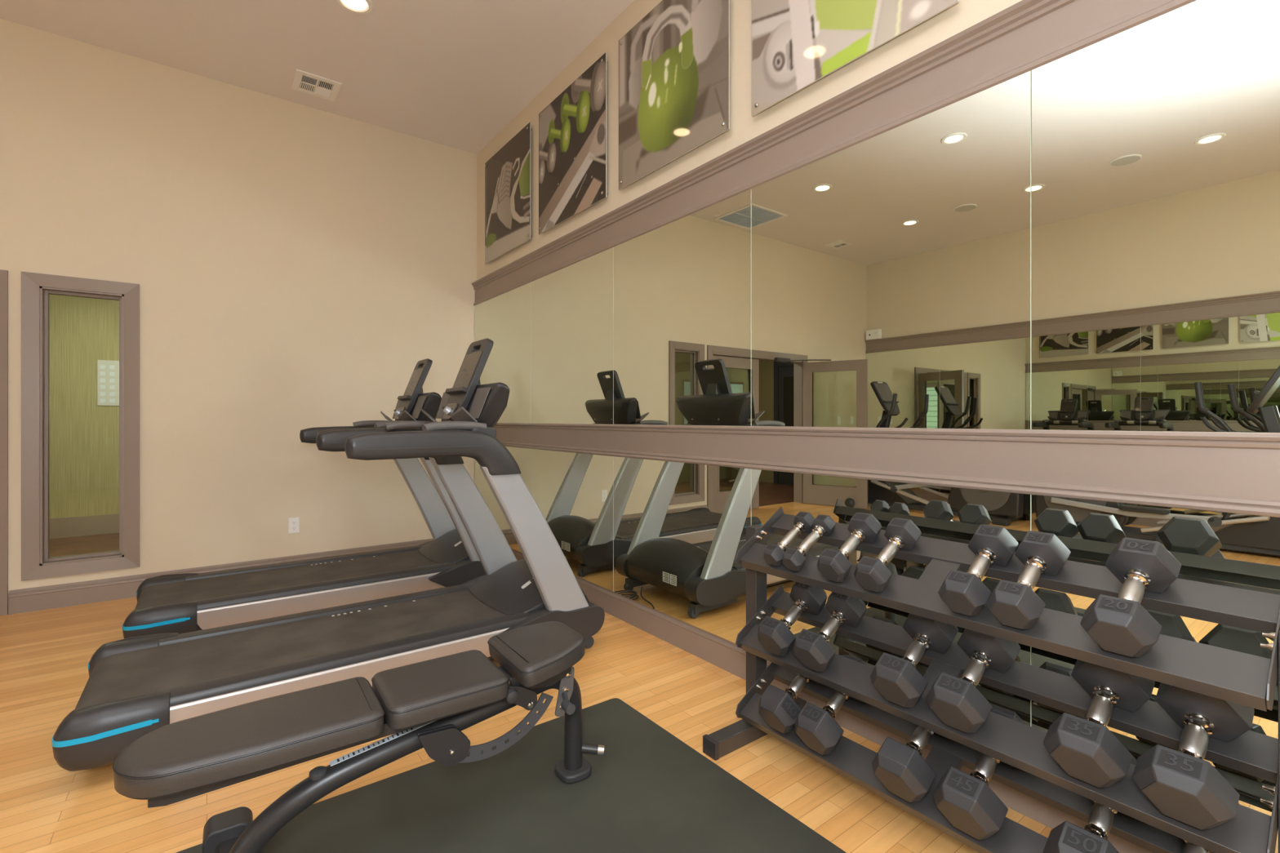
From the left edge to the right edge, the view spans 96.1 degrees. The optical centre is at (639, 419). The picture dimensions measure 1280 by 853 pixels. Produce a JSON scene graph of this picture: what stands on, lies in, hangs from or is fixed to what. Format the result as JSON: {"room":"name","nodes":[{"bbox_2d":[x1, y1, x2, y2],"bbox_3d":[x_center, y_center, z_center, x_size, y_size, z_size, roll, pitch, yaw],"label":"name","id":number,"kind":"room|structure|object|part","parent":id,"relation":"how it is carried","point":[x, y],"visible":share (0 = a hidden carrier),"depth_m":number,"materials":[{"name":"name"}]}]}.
{"room":"gym","nodes":[
{"label":"gym","id":0,"kind":"room"},
{"bbox_2d":[49,294,119,518],"bbox_3d":[-4.983,-0.185,6.450,3.800,2.750,0.100,0,0,-37],"label":"wall","id":1,"kind":"structure","parent":0,"point":[84,435],"depth_m":5.86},
{"bbox_2d":[49,513,119,538],"bbox_3d":[-4.987,1.090,6.372,3.700,0.200,0.020,0,0,-37],"label":"baseboard","id":2,"kind":"structure","parent":1,"relation":"attached to","point":[82,526],"depth_m":5.86,"materials":[{"name":"brown paint"}]},
{"bbox_2d":[97,360,119,405],"bbox_3d":[-5.437,-0.375,6.038,0.380,0.470,0.008,0,0,-37],"label":"notice board","id":3,"kind":"object","parent":1,"relation":"attached to","point":[108,371],"visible":0.44,"depth_m":5.97,"materials":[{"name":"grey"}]},
{"bbox_2d":[0,18,476,595],"bbox_3d":[-4.105,-0.620,3.406,6.420,3.620,0.140,0,0,-37],"label":"wall","id":4,"kind":"structure","parent":0,"point":[295,266],"depth_m":4.19,"materials":[{"name":"beige paint"}]},
{"bbox_2d":[0,269,8,616],"bbox_3d":[-4.665,0.143,2.970,1.946,2.093,0.162,0,0,-37],"label":"trim","id":5,"kind":"structure","parent":4,"relation":"attached to","point":[3,273],"depth_m":3.48,"materials":[{"name":"brown paint"}]},
{"bbox_2d":[21,271,139,581],"bbox_3d":[-3.623,0.043,3.755,0.549,1.897,0.162,0,0,-37],"label":"window","id":6,"kind":"structure","parent":4,"relation":"in","point":[37,289],"depth_m":3.65,"materials":[{"name":"brown paint"}]},
{"bbox_2d":[8,538,434,614],"bbox_3d":[-2.667,1.119,4.386,2.943,0.143,0.024,0,0,-37],"label":"baseboard","id":7,"kind":"structure","parent":4,"relation":"attached to","point":[57,596],"depth_m":3.76,"materials":[{"name":"brown paint"}]},
{"bbox_2d":[288,517,299,533],"bbox_3d":[-2.652,0.815,4.407,0.072,0.120,0.008,0,0,-37],"label":"wall outlet","id":8,"kind":"object","parent":4,"relation":"attached to","point":[293,522],"visible":1,"depth_m":4.40,"materials":[{"name":"white plastic"}]},
{"bbox_2d":[0,0,634,154],"bbox_3d":[-1.620,-2.480,0.107,6.720,0.100,8.420,0,0,-37],"label":"ceiling","id":9,"kind":"structure","parent":0,"point":[454,73],"depth_m":3.74,"materials":[{"name":"white paint"}]},
{"bbox_2d":[291,68,342,101],"bbox_3d":[-2.357,-2.425,4.190,0.285,0.009,0.290,0,0,-37],"label":"ceiling vent","id":10,"kind":"object","parent":9,"relation":"in","point":[304,82],"visible":1,"depth_m":4.18,"materials":[{"name":"white metal"}]},
{"bbox_2d":[336,0,373,13],"bbox_3d":[-1.661,-2.425,3.344,0.200,0.009,0.200,0,0,-37],"label":"recessed light","id":11,"kind":"object","parent":9,"relation":"in","point":[358,6],"visible":1,"depth_m":3.37,"materials":[{"name":"white glass"}]},
{"bbox_2d":[0,533,1052,852],"bbox_3d":[-2.517,1.240,1.297,6.720,0.100,11.400,0,0,-37],"label":"floor","id":12,"kind":"structure","parent":0,"point":[46,655],"depth_m":2.01,"materials":[{"name":"brown wood"}]},
{"bbox_2d":[122,358,486,638],"bbox_3d":[-1.900,0.390,3.664,2.025,1.600,0.839,0,0,-37],"label":"treadmill","id":13,"kind":"object","parent":12,"relation":"on","point":[187,602],"visible":0.62,"depth_m":3.51,"materials":[{"name":"grey plastic"}]},
{"bbox_3d":[-2.168,0.961,3.868,1.400,0.042,0.097,0,0,-37],"label":"foot rail","id":14,"kind":"part","parent":13,"relation":"part of","materials":[{"name":"grey plastic"}]},
{"bbox_3d":[-1.779,0.961,3.351,1.400,0.042,0.097,0,0,-37],"label":"foot rail","id":15,"kind":"part","parent":13,"relation":"part of","materials":[{"name":"grey plastic"}]},
{"bbox_3d":[-1.980,0.152,4.074,0.746,0.206,0.084,0,0,-37],"label":"handrail","id":16,"kind":"part","parent":13,"relation":"part of","materials":[{"name":"grey plastic"}]},
{"bbox_3d":[-1.528,0.152,3.475,0.746,0.206,0.084,0,0,-37],"label":"handrail","id":17,"kind":"part","parent":13,"relation":"part of","materials":[{"name":"grey plastic"}]},
{"bbox_2d":[380,411,391,421],"bbox_3d":[-1.769,-0.002,4.054,0.082,0.110,0.163,0,0,-37],"label":"tray","id":18,"kind":"object","parent":13,"relation":"on","point":[385,416],"depth_m":4.04,"materials":[{"name":"grey plastic"}]},
{"bbox_2d":[391,400,400,418],"bbox_3d":[-1.727,-0.076,4.107,0.055,0.146,0.160,0,0,-37],"label":"tray","id":19,"kind":"object","parent":13,"relation":"on","point":[398,401],"depth_m":4.13,"materials":[{"name":"grey plastic"}]},
{"bbox_3d":[-1.629,-0.043,3.868,0.040,0.044,0.044,0,0,-37],"label":"control knob","id":20,"kind":"part","parent":13,"relation":"part of","materials":[{"name":"silver metal"}]},
{"bbox_3d":[-1.620,-0.038,3.875,0.038,0.082,0.153,0,0,-37],"label":"control panel","id":21,"kind":"part","parent":13,"relation":"part of","materials":[{"name":"grey"}]},
{"bbox_2d":[398,409,417,421],"bbox_3d":[-1.490,-0.002,3.682,0.082,0.110,0.163,0,0,-37],"label":"tray","id":22,"kind":"object","parent":13,"relation":"on","point":[404,416],"depth_m":3.66,"materials":[{"name":"grey plastic"}]},
{"bbox_2d":[411,395,426,418],"bbox_3d":[-1.427,-0.076,3.708,0.055,0.146,0.160,0,0,-37],"label":"tray","id":23,"kind":"object","parent":13,"relation":"on","point":[421,403],"depth_m":3.69,"materials":[{"name":"grey plastic"}]},
{"bbox_2d":[417,528,469,564],"bbox_3d":[-1.290,0.953,4.124,0.485,0.325,0.670,0,0,-37],"label":"hood","id":24,"kind":"object","parent":13,"relation":"attached to","point":[447,547],"depth_m":3.98,"materials":[{"name":"grey plastic"}]},
{"bbox_2d":[51,337,604,771],"bbox_3d":[-1.238,0.390,2.685,2.025,1.600,0.839,0,0,-37],"label":"treadmill","id":25,"kind":"object","parent":12,"relation":"on","point":[135,686],"visible":0.94,"depth_m":2.54,"materials":[{"name":"grey plastic"}]},
{"bbox_3d":[-1.506,0.961,2.889,1.400,0.042,0.097,0,0,-37],"label":"foot rail","id":26,"kind":"part","parent":25,"relation":"part of","materials":[{"name":"grey plastic"}]},
{"bbox_3d":[-1.117,0.961,2.372,1.400,0.042,0.097,0,0,-37],"label":"foot rail","id":27,"kind":"part","parent":25,"relation":"part of","materials":[{"name":"grey plastic"}]},
{"bbox_3d":[-1.317,0.152,3.095,0.746,0.206,0.084,0,0,-37],"label":"handrail","id":28,"kind":"part","parent":25,"relation":"part of","materials":[{"name":"grey plastic"}]},
{"bbox_2d":[421,408,437,422],"bbox_3d":[-1.107,-0.002,3.075,0.082,0.110,0.163,0,0,-37],"label":"tray","id":29,"kind":"object","parent":25,"relation":"on","point":[430,417],"depth_m":3.06,"materials":[{"name":"grey plastic"}]},
{"bbox_3d":[-0.866,0.152,2.496,0.746,0.206,0.084,0,0,-37],"label":"handrail","id":30,"kind":"part","parent":25,"relation":"part of","materials":[{"name":"grey plastic"}]},
{"bbox_2d":[435,392,449,418],"bbox_3d":[-1.065,-0.076,3.128,0.055,0.146,0.160,0,0,-37],"label":"tray","id":31,"kind":"object","parent":25,"relation":"on","point":[445,397],"depth_m":3.14,"materials":[{"name":"grey plastic"}]},
{"bbox_3d":[-0.967,-0.043,2.889,0.040,0.044,0.044,0,0,-37],"label":"control knob","id":32,"kind":"part","parent":25,"relation":"part of","materials":[{"name":"silver metal"}]},
{"bbox_3d":[-0.958,-0.038,2.897,0.038,0.082,0.153,0,0,-37],"label":"control panel","id":33,"kind":"part","parent":25,"relation":"part of","materials":[{"name":"grey"}]},
{"bbox_2d":[450,406,477,422],"bbox_3d":[-0.828,-0.002,2.704,0.082,0.110,0.163,0,0,-37],"label":"tray","id":34,"kind":"object","parent":25,"relation":"on","point":[461,415],"depth_m":2.68,"materials":[{"name":"grey plastic"}]},
{"bbox_2d":[469,386,490,418],"bbox_3d":[-0.765,-0.076,2.729,0.055,0.146,0.160,0,0,-37],"label":"tray","id":35,"kind":"object","parent":25,"relation":"on","point":[480,408],"depth_m":2.71,"materials":[{"name":"grey plastic"}]},
{"bbox_2d":[467,559,589,615],"bbox_3d":[-0.628,0.953,3.145,0.485,0.325,0.670,0,0,-37],"label":"hood","id":36,"kind":"object","parent":25,"relation":"attached to","point":[509,588],"depth_m":3.01,"materials":[{"name":"grey plastic"}]},
{"bbox_3d":[-1.207,1.125,2.709,1.900,0.130,0.720,0,0,-37],"label":"under frame","id":37,"kind":"part","parent":25,"relation":"part of","materials":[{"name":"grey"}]},
{"bbox_2d":[176,697,846,852],"bbox_3d":[-0.463,1.185,1.405,1.832,0.010,1.222,0,0,-37],"label":"floor mat","id":38,"kind":"object","parent":12,"relation":"on","point":[649,791],"visible":1,"depth_m":1.74,"materials":[{"name":"rubber"}]},
{"bbox_2d":[112,621,604,852],"bbox_3d":[-0.635,0.930,1.599,1.231,0.499,0.558,0,0,-35],"label":"weight bench","id":39,"kind":"object","parent":38,"relation":"on","point":[427,704],"visible":1,"depth_m":1.49,"materials":[{"name":"black leather"}]},
{"bbox_3d":[-0.369,0.794,1.648,0.042,0.042,0.032,0,0,-35],"label":"pull knob","id":40,"kind":"part","parent":39,"relation":"part of","materials":[{"name":"grey plastic"}]},
{"bbox_3d":[-0.277,0.982,1.865,0.208,0.358,0.081,0,0,-35],"label":"post","id":41,"kind":"part","parent":39,"relation":"part of","materials":[{"name":"grey metal"}]},
{"bbox_3d":[-0.229,0.879,1.778,0.036,0.034,0.086,0,0,-27],"label":"pin knob","id":42,"kind":"part","parent":39,"relation":"part of","materials":[{"name":"grey plastic"}]},
{"bbox_2d":[702,506,1279,852],"bbox_3d":[0.855,0.765,1.639,0.513,0.851,1.420,0,0,-37],"label":"dumbbell rack","id":43,"kind":"object","parent":12,"relation":"on","point":[1245,679],"visible":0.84,"depth_m":1.45,"materials":[{"name":"grey metal"}]},
{"bbox_3d":[0.440,0.772,2.174,0.062,0.735,0.052,0,0,-37],"label":"post","id":44,"kind":"part","parent":43,"relation":"part of","materials":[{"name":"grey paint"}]},
{"bbox_3d":[0.458,0.991,2.155,0.284,0.196,0.004,0,0,-37],"label":"plate","id":45,"kind":"part","parent":43,"relation":"part of","materials":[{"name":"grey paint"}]},
{"bbox_3d":[0.458,0.437,2.155,0.284,0.196,0.004,0,0,-37],"label":"plate","id":46,"kind":"part","parent":43,"relation":"part of","materials":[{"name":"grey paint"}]},
{"bbox_3d":[0.458,0.737,2.155,0.284,0.196,0.004,0,0,-37],"label":"plate","id":47,"kind":"part","parent":43,"relation":"part of","materials":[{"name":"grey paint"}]},
{"bbox_2d":[763,511,814,566],"bbox_3d":[0.524,0.416,2.010,0.234,0.166,0.075,0,0,-37],"label":"dumbbell","id":48,"kind":"object","parent":43,"relation":"in","point":[773,554],"visible":0.93,"depth_m":1.99,"materials":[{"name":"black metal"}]},
{"bbox_3d":[0.524,0.416,2.010,0.140,0.040,0.040,-36,21,-31],"label":"handle","id":49,"kind":"part","parent":48,"relation":"part of","materials":[{"name":"silver metal"}]},
{"bbox_2d":[758,673,824,733],"bbox_3d":[0.547,0.926,2.000,0.318,0.245,0.148,0,0,-37],"label":"dumbbell","id":50,"kind":"object","parent":43,"relation":"in","point":[777,707],"visible":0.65,"depth_m":1.91,"materials":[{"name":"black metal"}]},
{"bbox_3d":[0.547,0.926,2.000,0.118,0.046,0.046,-36,-9,-31],"label":"handle","id":51,"kind":"part","parent":50,"relation":"part of","materials":[{"name":"silver metal"}]},
{"bbox_2d":[757,582,826,656],"bbox_3d":[0.532,0.685,2.004,0.287,0.222,0.132,0,0,-37],"label":"dumbbell","id":52,"kind":"object","parent":43,"relation":"in","point":[775,635],"visible":0.93,"depth_m":1.97,"materials":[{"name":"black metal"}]},
{"bbox_3d":[0.532,0.685,2.004,0.128,0.044,0.045,-36,21,-31],"label":"handle","id":53,"kind":"part","parent":52,"relation":"part of","materials":[{"name":"silver metal"}]},
{"bbox_2d":[782,514,835,571],"bbox_3d":[0.573,0.416,1.945,0.234,0.166,0.075,0,0,-37],"label":"dumbbell","id":54,"kind":"object","parent":43,"relation":"in","point":[794,560],"visible":1,"depth_m":1.93,"materials":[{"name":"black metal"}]},
{"bbox_3d":[0.573,0.416,1.945,0.140,0.040,0.040,-36,21,-31],"label":"handle","id":55,"kind":"part","parent":54,"relation":"part of","materials":[{"name":"silver metal"}]},
{"bbox_2d":[792,591,866,671],"bbox_3d":[0.623,0.685,1.884,0.287,0.222,0.132,0,0,-37],"label":"dumbbell","id":56,"kind":"object","parent":43,"relation":"in","point":[813,650],"visible":0.94,"depth_m":1.85,"materials":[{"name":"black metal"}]},
{"bbox_3d":[0.623,0.685,1.884,0.128,0.044,0.045,-36,21,-31],"label":"handle","id":57,"kind":"part","parent":56,"relation":"part of","materials":[{"name":"silver metal"}]},
{"bbox_2d":[795,654,866,755],"bbox_3d":[0.639,0.926,1.877,0.318,0.245,0.148,0,0,-37],"label":"dumbbell","id":58,"kind":"object","parent":43,"relation":"in","point":[816,726],"visible":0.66,"depth_m":1.79,"materials":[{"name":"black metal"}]},
{"bbox_3d":[0.639,0.926,1.877,0.118,0.046,0.046,-36,21,-31],"label":"handle","id":59,"kind":"part","parent":58,"relation":"part of","materials":[{"name":"silver metal"}]},
{"bbox_2d":[817,512,881,582],"bbox_3d":[0.665,0.402,1.823,0.258,0.192,0.102,0,0,-37],"label":"dumbbell","id":60,"kind":"object","parent":43,"relation":"in","point":[835,566],"visible":1,"depth_m":1.80,"materials":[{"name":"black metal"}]},
{"bbox_3d":[0.665,0.402,1.823,0.130,0.042,0.042,-36,21,-31],"label":"handle","id":61,"kind":"part","parent":60,"relation":"part of","materials":[{"name":"silver metal"}]},
{"bbox_2d":[853,517,921,591],"bbox_3d":[0.742,0.402,1.720,0.258,0.192,0.102,0,0,-37],"label":"dumbbell","id":62,"kind":"object","parent":43,"relation":"in","point":[872,574],"visible":1,"depth_m":1.70,"materials":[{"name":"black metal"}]},
{"bbox_3d":[0.742,0.402,1.720,0.130,0.042,0.042,-36,21,-31],"label":"handle","id":63,"kind":"part","parent":62,"relation":"part of","materials":[{"name":"silver metal"}]},
{"bbox_2d":[739,693,1048,852],"bbox_3d":[0.786,1.052,1.589,0.098,0.079,1.291,0,0,-37],"label":"tray","id":64,"kind":"object","parent":43,"relation":"on","point":[850,759],"depth_m":1.64,"materials":[{"name":"grey metal"}]},
{"bbox_2d":[871,725,951,802],"bbox_3d":[0.806,0.920,1.656,0.327,0.255,0.160,0,0,-37],"label":"dumbbell","id":65,"kind":"object","parent":43,"relation":"in","point":[901,768],"visible":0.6,"depth_m":1.56,"materials":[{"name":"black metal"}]},
{"bbox_3d":[0.806,0.920,1.656,0.116,0.047,0.046,-36,-9,-31],"label":"handle","id":66,"kind":"part","parent":65,"relation":"part of","materials":[{"name":"silver metal"}]},
{"bbox_2d":[870,613,958,707],"bbox_3d":[0.793,0.677,1.661,0.303,0.237,0.146,0,0,-37],"label":"dumbbell","id":67,"kind":"object","parent":43,"relation":"in","point":[898,680],"visible":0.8,"depth_m":1.61,"materials":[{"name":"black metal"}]},
{"bbox_3d":[0.793,0.677,1.661,0.125,0.045,0.046,-36,21,-31],"label":"handle","id":68,"kind":"part","parent":67,"relation":"part of","materials":[{"name":"silver metal"}]},
{"bbox_2d":[925,628,1020,733],"bbox_3d":[0.889,0.677,1.534,0.303,0.237,0.146,0,0,-37],"label":"dumbbell","id":69,"kind":"object","parent":43,"relation":"in","point":[957,702],"visible":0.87,"depth_m":1.48,"materials":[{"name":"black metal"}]},
{"bbox_3d":[0.889,0.677,1.534,0.125,0.045,0.046,-36,21,-31],"label":"handle","id":70,"kind":"part","parent":69,"relation":"part of","materials":[{"name":"silver metal"}]},
{"bbox_2d":[937,524,1018,616],"bbox_3d":[0.897,0.394,1.522,0.275,0.206,0.113,0,0,-37],"label":"dumbbell","id":71,"kind":"object","parent":43,"relation":"in","point":[963,593],"visible":1,"depth_m":1.49,"materials":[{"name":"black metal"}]},
{"bbox_3d":[0.897,0.394,1.522,0.125,0.043,0.043,-36,21,-31],"label":"handle","id":72,"kind":"part","parent":71,"relation":"part of","materials":[{"name":"silver metal"}]},
{"bbox_2d":[933,703,1026,839],"bbox_3d":[0.911,0.920,1.517,0.327,0.255,0.160,0,0,-37],"label":"dumbbell","id":73,"kind":"object","parent":43,"relation":"in","point":[967,802],"visible":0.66,"depth_m":1.43,"materials":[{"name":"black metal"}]},
{"bbox_3d":[0.911,0.920,1.517,0.116,0.046,0.047,-36,21,-31],"label":"handle","id":74,"kind":"part","parent":73,"relation":"part of","materials":[{"name":"silver metal"}]},
{"bbox_2d":[771,665,1213,852],"bbox_3d":[0.922,0.956,1.692,0.091,0.071,1.291,0,0,-37],"label":"tray","id":75,"kind":"object","parent":43,"relation":"on","point":[1150,838],"depth_m":1.54,"materials":[{"name":"grey metal"}]},
{"bbox_2d":[739,624,1271,852],"bbox_3d":[0.786,0.797,1.589,0.098,0.079,1.291,0,0,-37],"label":"tray","id":76,"kind":"object","parent":43,"relation":"on","point":[1017,744],"depth_m":1.38,"materials":[{"name":"grey metal"}]},
{"bbox_2d":[739,542,1271,711],"bbox_3d":[0.786,0.497,1.589,0.098,0.079,1.291,0,0,-37],"label":"tray","id":77,"kind":"object","parent":43,"relation":"on","point":[1238,677],"depth_m":1.30,"materials":[{"name":"grey metal"}]},
{"bbox_2d":[771,591,1278,783],"bbox_3d":[0.922,0.702,1.692,0.091,0.071,1.291,0,0,-37],"label":"tray","id":78,"kind":"object","parent":43,"relation":"on","point":[1255,754],"depth_m":1.47,"materials":[{"name":"grey metal"}]},
{"bbox_2d":[771,513,1279,633],"bbox_3d":[0.922,0.402,1.692,0.091,0.071,1.291,0,0,-37],"label":"tray","id":79,"kind":"object","parent":43,"relation":"on","point":[1250,610],"depth_m":1.40,"materials":[{"name":"grey metal"}]},
{"bbox_2d":[986,531,1071,629],"bbox_3d":[0.966,0.394,1.429,0.275,0.206,0.113,0,0,-37],"label":"dumbbell","id":80,"kind":"object","parent":43,"relation":"in","point":[1015,605],"visible":1,"depth_m":1.40,"materials":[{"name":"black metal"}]},
{"bbox_3d":[0.966,0.394,1.429,0.125,0.043,0.043,-36,21,-31],"label":"handle","id":81,"kind":"part","parent":80,"relation":"part of","materials":[{"name":"silver metal"}]},
{"bbox_2d":[1043,755,1137,852],"bbox_3d":[1.061,0.922,1.323,0.328,0.252,0.153,0,0,-37],"label":"dumbbell","id":82,"kind":"object","parent":43,"relation":"in","point":[1067,837],"visible":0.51,"depth_m":1.27,"materials":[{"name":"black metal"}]},
{"bbox_3d":[1.061,0.922,1.323,0.116,0.046,0.046,-36,21,-31],"label":"handle","id":83,"kind":"part","parent":82,"relation":"part of","materials":[{"name":"silver metal"}]},
{"bbox_2d":[1043,659,1155,787],"bbox_3d":[1.054,0.673,1.320,0.312,0.243,0.149,0,0,-37],"label":"dumbbell","id":84,"kind":"object","parent":43,"relation":"in","point":[1086,749],"visible":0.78,"depth_m":1.26,"materials":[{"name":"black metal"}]},
{"bbox_3d":[1.054,0.673,1.320,0.126,0.046,0.046,-36,21,-31],"label":"handle","id":85,"kind":"part","parent":84,"relation":"part of","materials":[{"name":"silver metal"}]},
{"bbox_2d":[1080,537,1181,657],"bbox_3d":[1.086,0.387,1.271,0.287,0.219,0.128,0,0,-37],"label":"dumbbell","id":86,"kind":"object","parent":43,"relation":"in","point":[1121,625],"visible":1,"depth_m":1.24,"materials":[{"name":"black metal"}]},
{"bbox_3d":[1.086,0.387,1.271,0.126,0.044,0.044,-36,21,-31],"label":"handle","id":87,"kind":"part","parent":86,"relation":"part of","materials":[{"name":"silver metal"}]},
{"bbox_2d":[1132,682,1254,830],"bbox_3d":[1.149,0.673,1.194,0.312,0.243,0.149,0,0,-37],"label":"dumbbell","id":88,"kind":"object","parent":43,"relation":"in","point":[1184,787],"visible":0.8,"depth_m":1.14,"materials":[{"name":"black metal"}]},
{"bbox_3d":[1.149,0.673,1.194,0.126,0.046,0.046,-36,21,-31],"label":"handle","id":89,"kind":"part","parent":88,"relation":"part of","materials":[{"name":"silver metal"}]},
{"bbox_2d":[1182,803,1239,852],"bbox_3d":[1.155,0.922,1.198,0.328,0.252,0.153,0,0,-37],"label":"dumbbell","id":90,"kind":"object","parent":43,"relation":"in","point":[1188,847],"visible":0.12,"depth_m":1.20,"materials":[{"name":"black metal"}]},
{"bbox_3d":[1.155,0.922,1.198,0.116,0.046,0.046,-36,21,-31],"label":"handle","id":91,"kind":"part","parent":90,"relation":"part of","materials":[{"name":"silver metal"}]},
{"bbox_3d":[1.239,0.737,1.117,0.284,0.196,0.004,0,0,-37],"label":"plate","id":92,"kind":"part","parent":43,"relation":"part of","materials":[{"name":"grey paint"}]},
{"bbox_3d":[1.239,0.437,1.117,0.284,0.196,0.004,0,0,-37],"label":"plate","id":93,"kind":"part","parent":43,"relation":"part of","materials":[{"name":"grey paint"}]},
{"bbox_3d":[1.254,0.772,1.092,0.062,0.735,0.052,0,0,-37],"label":"post","id":94,"kind":"part","parent":43,"relation":"part of","materials":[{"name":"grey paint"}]},
{"bbox_2d":[476,0,1022,279],"bbox_3d":[0.959,-0.620,2.143,0.150,3.620,8.270,0,0,-37],"label":"wall","id":95,"kind":"structure","parent":0,"point":[744,127],"depth_m":3.06,"materials":[{"name":"beige paint"}]},
{"bbox_2d":[474,282,530,422],"bbox_3d":[-1.167,-0.502,4.806,0.006,1.085,1.141,0,0,-37],"label":"mirror panel","id":96,"kind":"object","parent":95,"relation":"attached to","point":[504,319],"visible":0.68,"depth_m":4.64,"materials":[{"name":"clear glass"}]},
{"bbox_2d":[474,446,530,552],"bbox_3d":[-1.167,0.627,4.806,0.006,0.825,1.141,0,0,-37],"label":"mirror panel","id":97,"kind":"object","parent":95,"relation":"attached to","point":[522,456],"visible":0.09,"depth_m":4.71,"materials":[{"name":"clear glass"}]},
{"bbox_2d":[484,121,532,264],"bbox_3d":[-1.083,-1.798,4.692,0.043,0.885,0.880,0,0,-37],"label":"print","id":98,"kind":"object","parent":95,"relation":"attached to","point":[508,171],"visible":1,"depth_m":4.65,"materials":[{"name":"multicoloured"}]},
{"bbox_2d":[530,247,613,424],"bbox_3d":[-0.490,-0.502,3.908,0.006,1.085,1.106,0,0,-37],"label":"mirror panel","id":99,"kind":"object","parent":95,"relation":"attached to","point":[572,306],"visible":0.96,"depth_m":3.85,"materials":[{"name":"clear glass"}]},
{"bbox_2d":[530,448,613,591],"bbox_3d":[-0.490,0.627,3.908,0.006,0.825,1.106,0,0,-37],"label":"mirror panel","id":100,"kind":"object","parent":95,"relation":"attached to","point":[574,492],"visible":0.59,"depth_m":3.77,"materials":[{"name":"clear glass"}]},
{"bbox_2d":[538,52,608,234],"bbox_3d":[-0.467,-1.798,3.874,0.043,0.885,0.890,0,0,-37],"label":"print","id":101,"kind":"object","parent":95,"relation":"attached to","point":[572,127],"visible":1,"depth_m":3.82,"materials":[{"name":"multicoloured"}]},
{"bbox_2d":[618,0,729,190],"bbox_3d":[0.153,-1.798,3.051,0.043,0.885,0.900,0,0,-37],"label":"print","id":102,"kind":"object","parent":95,"relation":"attached to","point":[674,63],"visible":1,"depth_m":3.02,"materials":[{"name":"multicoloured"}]},
{"bbox_2d":[613,188,751,426],"bbox_3d":[0.172,-0.502,3.027,0.006,1.085,1.096,0,0,-37],"label":"mirror panel","id":103,"kind":"object","parent":95,"relation":"attached to","point":[682,287],"visible":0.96,"depth_m":2.92,"materials":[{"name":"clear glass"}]},
{"bbox_2d":[613,456,751,643],"bbox_3d":[0.172,0.627,3.027,0.006,0.825,1.096,0,0,-37],"label":"mirror panel","id":104,"kind":"object","parent":95,"relation":"attached to","point":[680,528],"visible":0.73,"depth_m":2.94,"materials":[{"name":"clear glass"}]},
{"bbox_2d":[511,548,1151,852],"bbox_3d":[0.934,1.111,2.031,0.024,0.158,8.120,0,0,-37],"label":"baseboard","id":105,"kind":"structure","parent":95,"relation":"attached to","point":[724,654],"depth_m":2.71,"materials":[{"name":"brown paint"}]},
{"bbox_2d":[471,0,1196,306],"bbox_3d":[0.923,-1.138,2.022,0.052,0.204,8.120,0,0,-37],"label":"trim","id":106,"kind":"structure","parent":95,"relation":"attached to","point":[1025,36],"depth_m":2.12,"materials":[{"name":"brown paint"}]},
{"bbox_2d":[751,0,958,116],"bbox_3d":[0.774,-1.798,2.226,0.043,0.885,0.885,0,0,-37],"label":"print","id":107,"kind":"object","parent":95,"relation":"attached to","point":[795,44],"visible":1,"depth_m":2.31,"materials":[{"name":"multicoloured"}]},
{"bbox_2d":[493,422,1279,517],"bbox_3d":[0.929,0.128,2.026,0.038,0.196,8.120,0,0,-37],"label":"trim","id":108,"kind":"structure","parent":95,"relation":"attached to","point":[1223,472],"depth_m":1.79,"materials":[{"name":"brown paint"}]},
{"bbox_2d":[751,71,1031,429],"bbox_3d":[0.833,-0.502,2.150,0.006,1.085,1.099,0,0,-37],"label":"mirror panel","id":109,"kind":"object","parent":95,"relation":"attached to","point":[891,269],"visible":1,"depth_m":2.02,"materials":[{"name":"silver glass"}]},
{"bbox_2d":[751,469,1031,726],"bbox_3d":[0.833,0.627,2.150,0.006,0.825,1.099,0,0,-37],"label":"mirror panel","id":110,"kind":"object","parent":95,"relation":"attached to","point":[953,514],"visible":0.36,"depth_m":2.06,"materials":[{"name":"silver glass"}]},
{"bbox_2d":[1031,0,1279,432],"bbox_3d":[1.497,-0.502,1.269,0.006,1.085,1.105,0,0,-37],"label":"mirror panel","id":111,"kind":"object","parent":95,"relation":"attached to","point":[1156,141],"visible":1,"depth_m":1.47,"materials":[{"name":"silver glass"}]},
{"bbox_2d":[1031,494,1279,852],"bbox_3d":[1.497,0.627,1.269,0.006,0.825,1.105,0,0,-37],"label":"mirror panel","id":112,"kind":"object","parent":95,"relation":"attached to","point":[1234,550],"visible":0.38,"depth_m":1.44,"materials":[{"name":"silver glass"}]}
]}

